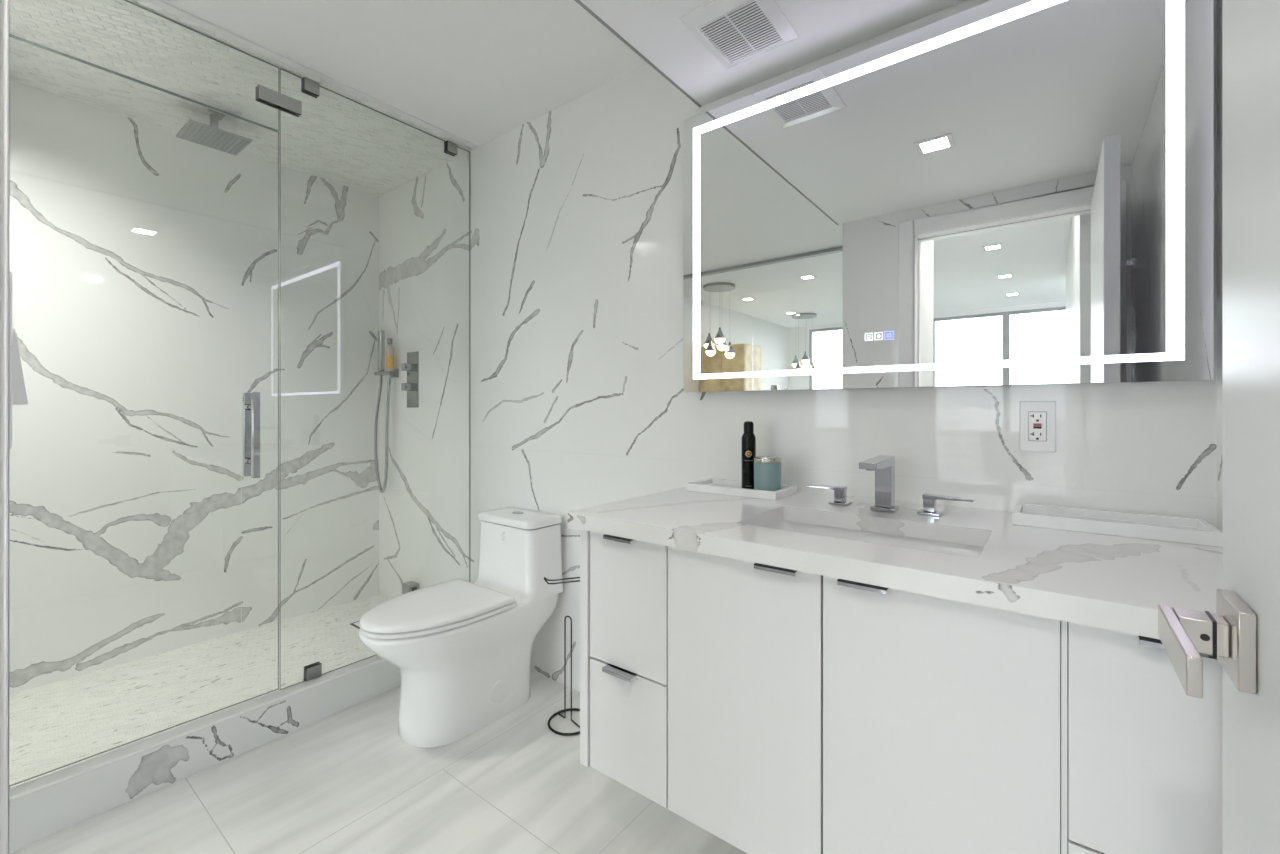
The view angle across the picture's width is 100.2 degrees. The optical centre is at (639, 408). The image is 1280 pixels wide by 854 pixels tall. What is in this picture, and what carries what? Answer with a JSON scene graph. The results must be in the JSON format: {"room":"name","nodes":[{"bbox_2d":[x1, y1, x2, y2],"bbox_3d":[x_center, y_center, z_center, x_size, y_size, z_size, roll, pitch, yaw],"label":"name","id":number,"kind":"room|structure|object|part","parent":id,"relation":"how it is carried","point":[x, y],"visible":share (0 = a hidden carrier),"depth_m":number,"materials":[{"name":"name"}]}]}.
{"room":"bathroom","nodes":[
{"label":"bathroom","id":0,"kind":"room"},
{"bbox_2d":[9,80,378,694],"bbox_3d":[-2.072,-0.059,2.508,0.120,2.375,1.644,0,0,38],"label":"wall","id":1,"kind":"structure","parent":0,"point":[143,257],"depth_m":2.38,"materials":[{"name":"stone"}]},
{"bbox_2d":[9,594,390,787],"bbox_3d":[-1.641,1.127,2.239,0.892,0.102,1.544,0,0,38],"label":"floor","id":2,"kind":"structure","parent":0,"point":[57,724],"depth_m":2.07,"materials":[{"name":"tile"}]},
{"bbox_2d":[350,621,359,628],"bbox_3d":[-1.313,1.075,2.695,0.200,0.002,0.200,0,0,38],"label":"floor drain","id":3,"kind":"object","parent":2,"relation":"on","point":[355,624],"visible":0.2,"depth_m":2.67,"materials":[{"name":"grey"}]},
{"bbox_2d":[9,0,646,195],"bbox_3d":[-1.569,-1.294,-0.972,5.340,0.106,6.744,0,0,38],"label":"ceiling","id":4,"kind":"structure","parent":0,"point":[338,139],"depth_m":1.94,"materials":[{"name":"paint"}]},
{"bbox_2d":[176,108,251,154],"bbox_3d":[-1.790,-1.186,2.249,0.208,0.109,0.208,0,0,38],"label":"shower head","id":5,"kind":"object","parent":4,"relation":"hanging from","point":[211,136],"visible":1,"depth_m":2.24},
{"bbox_3d":[-1.790,-1.189,2.249,0.024,0.092,0.024,0,0,38],"label":"ceiling arm","id":6,"kind":"part","parent":5,"relation":"part of","materials":[{"name":"silver metal"}]},
{"bbox_2d":[9,670,747,853],"bbox_3d":[-0.630,1.178,0.690,2.360,0.100,2.764,0,0,38],"label":"floor","id":7,"kind":"structure","parent":0,"point":[346,781],"depth_m":1.54,"materials":[{"name":"tile"}]},
{"bbox_2d":[9,660,400,852],"bbox_3d":[-1.240,1.062,1.930,0.120,0.132,1.544,0,0,38],"label":"curb","id":8,"kind":"object","parent":7,"relation":"on","point":[35,816],"visible":0.69,"depth_m":1.63,"materials":[{"name":"stone"}]},
{"bbox_2d":[9,655,384,800],"bbox_3d":[-1.245,1.009,1.933,0.140,0.041,1.544,0,0,38],"label":"curb","id":9,"kind":"object","parent":8,"relation":"on","point":[31,786],"visible":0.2,"depth_m":1.65,"materials":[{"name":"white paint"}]},
{"bbox_2d":[280,68,469,689],"bbox_3d":[-1.065,-0.110,2.264,0.028,2.266,0.801,0,0,38],"label":"fixed glass panel","id":10,"kind":"object","parent":9,"relation":"on","point":[310,87],"visible":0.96,"depth_m":2.03,"materials":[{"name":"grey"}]},
{"bbox_2d":[9,0,278,130],"bbox_3d":[-1.536,-1.124,1.652,0.010,0.230,0.735,0,0,38],"label":"transom","id":11,"kind":"object","parent":10,"relation":"attached to","point":[124,0],"visible":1,"depth_m":1.72,"materials":[{"name":"grey"}]},
{"bbox_2d":[256,84,301,116],"bbox_3d":[-1.311,-1.118,1.944,0.030,0.048,0.136,0,0,38],"label":"connector","id":12,"kind":"object","parent":10,"relation":"attached to","point":[264,95],"visible":1,"depth_m":1.93,"materials":[{"name":"silver metal"}]},
{"bbox_2d":[358,507,563,747],"bbox_3d":[-0.658,0.776,1.989,0.370,0.705,0.724,0,0,38],"label":"toilet","id":13,"kind":"object","parent":7,"relation":"on","point":[461,650],"visible":1,"depth_m":1.89,"materials":[{"name":"white ceramic"}]},
{"bbox_3d":[-0.737,0.694,1.887,0.370,0.021,0.464,0,0,38],"label":"lid","id":14,"kind":"part","parent":13,"relation":"part of","materials":[{"name":"white plastic"}]},
{"bbox_3d":[-0.735,0.715,1.889,0.370,0.014,0.471,0,0,38],"label":"seat","id":15,"kind":"part","parent":13,"relation":"part of","materials":[{"name":"white plastic"}]},
{"bbox_3d":[-0.659,0.927,1.988,0.370,0.401,0.722,0,0,38],"label":"bowl","id":16,"kind":"part","parent":13,"relation":"part of","materials":[{"name":"white ceramic"}]},
{"bbox_3d":[-0.506,0.598,2.186,0.364,0.268,0.222,0,0,38],"label":"tank","id":17,"kind":"part","parent":13,"relation":"part of","materials":[{"name":"white ceramic"}]},
{"bbox_3d":[-0.496,0.443,2.199,0.348,0.030,0.193,0,0,38],"label":"tank lid","id":18,"kind":"part","parent":13,"relation":"part of","materials":[{"name":"white ceramic"}]},
{"bbox_2d":[544,577,579,735],"bbox_3d":[-0.251,0.868,1.924,0.159,0.520,0.162,0,0,-25],"label":"toilet paper stand","id":19,"kind":"object","parent":7,"relation":"on","point":[571,709],"visible":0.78,"depth_m":1.95,"materials":[{"name":"black metal"}]},
{"bbox_3d":[-0.279,0.627,1.970,0.151,0.032,0.006,0,0,-14],"label":"roll arm","id":20,"kind":"part","parent":19,"relation":"part of","materials":[{"name":"black metal"}]},
{"bbox_2d":[580,0,965,105],"bbox_3d":[0.208,-1.129,0.820,1.190,0.233,1.536,0,0,38],"label":"ceiling","id":21,"kind":"structure","parent":0,"point":[654,28],"depth_m":1.44,"materials":[{"name":"white paint"}]},
{"bbox_2d":[679,0,798,68],"bbox_3d":[0.268,-1.007,1.421,0.220,0.012,0.258,0,0,38],"label":"ceiling vent","id":22,"kind":"object","parent":21,"relation":"in","point":[736,32],"visible":1,"depth_m":1.41,"materials":[{"name":"white plastic"}]},
{"bbox_2d":[698,0,782,62],"bbox_3d":[0.271,-1.002,1.431,0.160,0.002,0.186,0,0,38],"label":"grille","id":23,"kind":"object","parent":22,"relation":"attached to","point":[743,30],"depth_m":1.42,"materials":[{"name":"white plastic"}]},
{"bbox_2d":[379,0,1216,691],"bbox_3d":[-0.151,-0.059,2.141,3.572,2.375,0.120,0,0,38],"label":"wall","id":24,"kind":"structure","parent":0,"point":[578,400],"depth_m":2.06,"materials":[{"name":"stone"}]},
{"bbox_2d":[145,0,478,148],"bbox_3d":[-1.244,-1.243,1.933,0.030,0.007,1.544,0,0,38],"label":"trim","id":25,"kind":"structure","parent":24,"relation":"attached to","point":[160,3],"depth_m":1.94,"materials":[{"name":"white paint"}]},
{"bbox_2d":[374,330,398,492],"bbox_3d":[-1.418,0.013,2.997,0.168,0.911,0.070,0,0,38],"label":"shower","id":26,"kind":"object","parent":24,"relation":"attached to","point":[381,372],"visible":1,"depth_m":2.99,"materials":[{"name":"silver metal"}]},
{"bbox_2d":[386,338,393,370],"bbox_3d":[-1.384,-0.300,2.959,0.043,0.181,0.043,0,0,38],"label":"shampoo bottle","id":27,"kind":"object","parent":26,"relation":"on","point":[389,348],"visible":0.98,"depth_m":2.94,"materials":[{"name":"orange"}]},
{"bbox_2d":[401,351,418,407],"bbox_3d":[-1.189,-0.153,2.829,0.168,0.290,0.058,0,0,38],"label":"shower valve","id":28,"kind":"object","parent":24,"relation":"attached to","point":[412,365],"visible":1,"depth_m":2.79,"materials":[{"name":"silver metal"}]},
{"bbox_3d":[-1.239,-0.118,2.863,0.058,0.042,0.052,0,0,38],"label":"knob","id":29,"kind":"part","parent":28,"relation":"part of","materials":[{"name":"silver metal"}]},
{"bbox_3d":[-1.239,-0.224,2.863,0.058,0.042,0.052,0,0,38],"label":"knob","id":30,"kind":"part","parent":28,"relation":"part of","materials":[{"name":"silver metal"}]},
{"bbox_3d":[-1.228,-0.158,2.891,0.112,0.300,0.006,0,0,38],"label":"plate","id":31,"kind":"part","parent":28,"relation":"part of","materials":[{"name":"silver metal"}]},
{"bbox_2d":[402,581,418,593],"bbox_3d":[-1.224,0.961,2.852,0.077,0.065,0.062,0,0,38],"label":"spout","id":32,"kind":"object","parent":24,"relation":"attached to","point":[409,586],"visible":0.59,"depth_m":2.83,"materials":[{"name":"silver metal"}]},
{"bbox_2d":[574,0,701,106],"bbox_3d":[-0.265,-1.015,1.184,0.008,0.008,1.534,0,0,38],"label":"trim","id":33,"kind":"structure","parent":24,"relation":"attached to","point":[579,2],"depth_m":1.50,"materials":[{"name":"grey"}]},
{"bbox_2d":[580,530,1221,853],"bbox_3d":[0.496,0.560,1.161,1.144,0.560,0.642,0,0,38],"label":"vanity cabinet","id":34,"kind":"object","parent":24,"relation":"attached to","point":[769,709],"visible":0.64,"depth_m":0.87,"materials":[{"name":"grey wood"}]},
{"bbox_3d":[0.058,0.560,1.509,0.024,0.560,0.626,0,0,38],"label":"panel","id":35,"kind":"part","parent":34,"relation":"part of","materials":[{"name":"white paint"}]},
{"bbox_3d":[-0.045,0.287,1.188,0.077,0.008,0.024,0,0,38],"label":"edge pull","id":36,"kind":"part","parent":34,"relation":"part of","materials":[{"name":"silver metal"}]},
{"bbox_3d":[-0.046,0.586,1.189,0.080,0.008,0.024,0,0,38],"label":"edge pull","id":37,"kind":"part","parent":34,"relation":"part of","materials":[{"name":"silver metal"}]},
{"bbox_3d":[-0.025,0.711,1.196,0.218,0.253,0.020,0,0,38],"label":"drawer","id":38,"kind":"part","parent":34,"relation":"part of","materials":[{"name":"white paint"}]},
{"bbox_3d":[-0.025,0.432,1.196,0.218,0.294,0.020,0,0,38],"label":"drawer","id":39,"kind":"part","parent":34,"relation":"part of","materials":[{"name":"white paint"}]},
{"bbox_3d":[0.191,0.561,1.029,0.320,0.552,0.020,0,0,38],"label":"door","id":40,"kind":"part","parent":34,"relation":"part of","materials":[{"name":"white paint"}]},
{"bbox_3d":[0.246,0.287,0.964,0.077,0.008,0.024,0,0,38],"label":"edge pull","id":41,"kind":"part","parent":34,"relation":"part of","materials":[{"name":"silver metal"}]},
{"bbox_3d":[0.364,0.287,0.873,0.076,0.008,0.024,0,0,38],"label":"edge pull","id":42,"kind":"part","parent":34,"relation":"part of","materials":[{"name":"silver metal"}]},
{"bbox_2d":[568,484,1221,638],"bbox_3d":[0.488,0.239,1.167,1.170,0.082,0.644,0,0,38],"label":"countertop","id":43,"kind":"structure","parent":34,"relation":"on","point":[1109,582],"depth_m":0.93,"materials":[{"name":"stone"}]},
{"bbox_2d":[686,478,796,499],"bbox_3d":[0.295,0.233,1.572,0.285,0.022,0.150,0,0,38],"label":"tray","id":44,"kind":"object","parent":43,"relation":"on","point":[711,485],"visible":0.96,"depth_m":1.53,"materials":[{"name":"stone"}]},
{"bbox_2d":[741,421,755,488],"bbox_3d":[0.322,0.136,1.585,0.042,0.199,0.042,0,0,38],"label":"aerosol can","id":45,"kind":"object","parent":44,"relation":"on","point":[748,440],"visible":0.92,"depth_m":1.57,"materials":[{"name":"black metal"}]},
{"bbox_2d":[754,456,781,490],"bbox_3d":[0.362,0.186,1.520,0.077,0.099,0.077,0,0,38],"label":"candle jar","id":46,"kind":"object","parent":44,"relation":"on","point":[767,469],"visible":0.8,"depth_m":1.49,"materials":[{"name":"teal glass"}]},
{"bbox_3d":[0.362,0.143,1.520,0.077,0.013,0.077,0,0,38],"label":"jar lid","id":47,"kind":"part","parent":46,"relation":"part of","materials":[{"name":"silver metal"}]},
{"bbox_3d":[0.484,0.203,1.394,0.102,0.009,0.025,0,0,38],"label":"lever","id":48,"kind":"part","parent":43,"relation":"part of","materials":[{"name":"silver metal"}]},
{"bbox_3d":[0.488,0.221,1.391,0.111,0.046,0.046,0,0,38],"label":"tap handle","id":49,"kind":"part","parent":43,"relation":"part of","materials":[{"name":"silver metal"}]},
{"bbox_3d":[0.513,0.221,1.372,0.024,0.034,0.024,0,0,38],"label":"stem","id":50,"kind":"part","parent":43,"relation":"part of","materials":[{"name":"silver metal"}]},
{"bbox_3d":[0.513,0.241,1.372,0.046,0.006,0.046,0,0,38],"label":"plate","id":51,"kind":"part","parent":43,"relation":"part of","materials":[{"name":"silver metal"}]},
{"bbox_2d":[766,520,983,557],"bbox_3d":[0.456,0.360,1.109,0.492,0.158,0.307,0,0,38],"label":"sink","id":52,"kind":"object","parent":43,"relation":"in","point":[871,537],"visible":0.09,"depth_m":1.21,"materials":[{"name":"white ceramic"}]},
{"bbox_2d":[859,455,898,512],"bbox_3d":[0.549,0.178,1.234,0.054,0.131,0.175,0,0,38],"label":"faucet spout","id":53,"kind":"object","parent":43,"relation":"on","point":[883,466],"visible":1,"depth_m":1.27,"materials":[{"name":"silver metal"}]},
{"bbox_3d":[0.547,0.125,1.232,0.037,0.025,0.170,0,0,38],"label":"spout arm","id":54,"kind":"part","parent":53,"relation":"part of","materials":[{"name":"silver metal"}]},
{"bbox_3d":[0.587,0.239,1.283,0.054,0.010,0.050,0,0,38],"label":"plate","id":55,"kind":"part","parent":53,"relation":"part of","materials":[{"name":"silver metal"}]},
{"bbox_3d":[0.673,0.221,1.242,0.024,0.034,0.024,0,0,38],"label":"stem","id":56,"kind":"part","parent":43,"relation":"part of","materials":[{"name":"silver metal"}]},
{"bbox_3d":[0.673,0.241,1.242,0.046,0.006,0.046,0,0,38],"label":"plate","id":57,"kind":"part","parent":43,"relation":"part of","materials":[{"name":"silver metal"}]},
{"bbox_3d":[0.699,0.221,1.223,0.111,0.046,0.046,0,0,38],"label":"tap handle","id":58,"kind":"part","parent":43,"relation":"part of","materials":[{"name":"silver metal"}]},
{"bbox_3d":[0.702,0.203,1.220,0.102,0.009,0.025,0,0,38],"label":"lever","id":59,"kind":"part","parent":43,"relation":"part of","materials":[{"name":"silver metal"}]},
{"bbox_2d":[1012,503,1221,546],"bbox_3d":[0.954,0.231,1.097,0.306,0.025,0.158,0,0,38],"label":"tray","id":60,"kind":"object","parent":43,"relation":"on","point":[1198,531],"visible":0.9,"depth_m":1.07,"materials":[{"name":"stone"}]},
{"bbox_3d":[0.448,0.561,0.831,0.322,0.552,0.020,0,0,38],"label":"door","id":61,"kind":"part","parent":34,"relation":"part of","materials":[{"name":"white paint"}]},
{"bbox_3d":[0.676,0.711,0.656,0.236,0.253,0.020,0,0,38],"label":"drawer","id":62,"kind":"part","parent":34,"relation":"part of","materials":[{"name":"white paint"}]},
{"bbox_3d":[0.676,0.432,0.656,0.236,0.294,0.020,0,0,38],"label":"drawer","id":63,"kind":"part","parent":34,"relation":"part of","materials":[{"name":"white paint"}]},
{"bbox_3d":[0.656,0.287,0.648,0.077,0.008,0.024,0,0,38],"label":"edge pull","id":64,"kind":"part","parent":34,"relation":"part of","materials":[{"name":"silver metal"}]},
{"bbox_2d":[683,0,1213,391],"bbox_3d":[0.641,-0.508,1.426,1.220,0.904,0.045,0,0,38],"label":"mirror","id":65,"kind":"object","parent":24,"relation":"attached to","point":[993,192],"visible":1,"depth_m":1.28,"materials":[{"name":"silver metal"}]},
{"bbox_2d":[1020,401,1055,451],"bbox_3d":[0.918,0.040,1.236,0.067,0.116,0.010,0,0,38],"label":"wall outlet","id":66,"kind":"object","parent":24,"relation":"attached to","point":[1037,418],"visible":1,"depth_m":1.23,"materials":[{"name":"plastic"}]},
{"bbox_2d":[1029,412,1045,440],"bbox_3d":[0.916,0.040,1.234,0.032,0.066,0.002,0,0,38],"label":"socket","id":67,"kind":"object","parent":66,"relation":"attached to","point":[1037,420],"depth_m":1.23,"materials":[{"name":"grey plastic"}]},
{"bbox_2d":[1217,0,1221,531],"bbox_3d":[0.688,-0.059,0.369,0.120,2.375,1.664,0,0,38],"label":"wall","id":68,"kind":"structure","parent":0,"point":[1219,2],"depth_m":1.05,"materials":[{"name":"paint"}]},
{"bbox_3d":[-0.289,0.057,0.153,1.166,2.141,0.130,0,0,38],"label":"wall","id":69,"kind":"structure","parent":0,"visible":0},
{"bbox_2d":[0,0,8,853],"bbox_3d":[-0.139,0.088,0.130,0.866,2.079,0.016,0,0,38],"label":"door frame","id":70,"kind":"structure","parent":69,"relation":"attached to","point":[4,4],"depth_m":0.35,"materials":[{"name":"white paint"}]},
{"bbox_2d":[9,271,27,448],"bbox_3d":[-0.586,-0.043,0.487,0.078,0.156,0.036,0,0,38],"label":"light switch","id":71,"kind":"object","parent":69,"relation":"attached to","point":[17,390],"visible":0.52,"depth_m":0.48,"materials":[{"name":"white plastic"}]},
{"bbox_2d":[1158,0,1279,853],"bbox_3d":[0.339,0.128,0.229,0.102,1.984,0.744,0,0,38],"label":"door","id":72,"kind":"structure","parent":69,"relation":"in","point":[1243,634],"depth_m":0.44,"materials":[{"name":"white painted wood"},{"name":"satin nickel"}]},
{"bbox_3d":[0.458,0.196,0.433,0.041,0.029,0.133,0,0,38],"label":"lever","id":73,"kind":"part","parent":72,"relation":"part of","materials":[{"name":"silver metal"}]},
{"bbox_3d":[0.510,0.196,0.458,0.011,0.064,0.072,0,0,38],"label":"handle","id":74,"kind":"part","parent":72,"relation":"part of","materials":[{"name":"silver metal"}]},
{"bbox_3d":[-2.151,-0.060,1.593,1.112,2.375,0.100,0,0,38],"label":"wall","id":75,"kind":"structure","parent":0,"visible":0},
{"bbox_2d":[9,35,278,786],"bbox_3d":[-1.536,0.005,1.652,0.106,2.021,0.732,0,0,38],"label":"shower door","id":76,"kind":"structure","parent":75,"relation":"attached to","point":[251,401],"depth_m":1.85,"materials":[{"name":"clear glass"}]},
{"bbox_3d":[-1.363,0.090,1.877,0.106,0.296,0.022,0,0,38],"label":"bar handle","id":77,"kind":"part","parent":76,"relation":"part of","materials":[{"name":"silver metal"}]}
]}

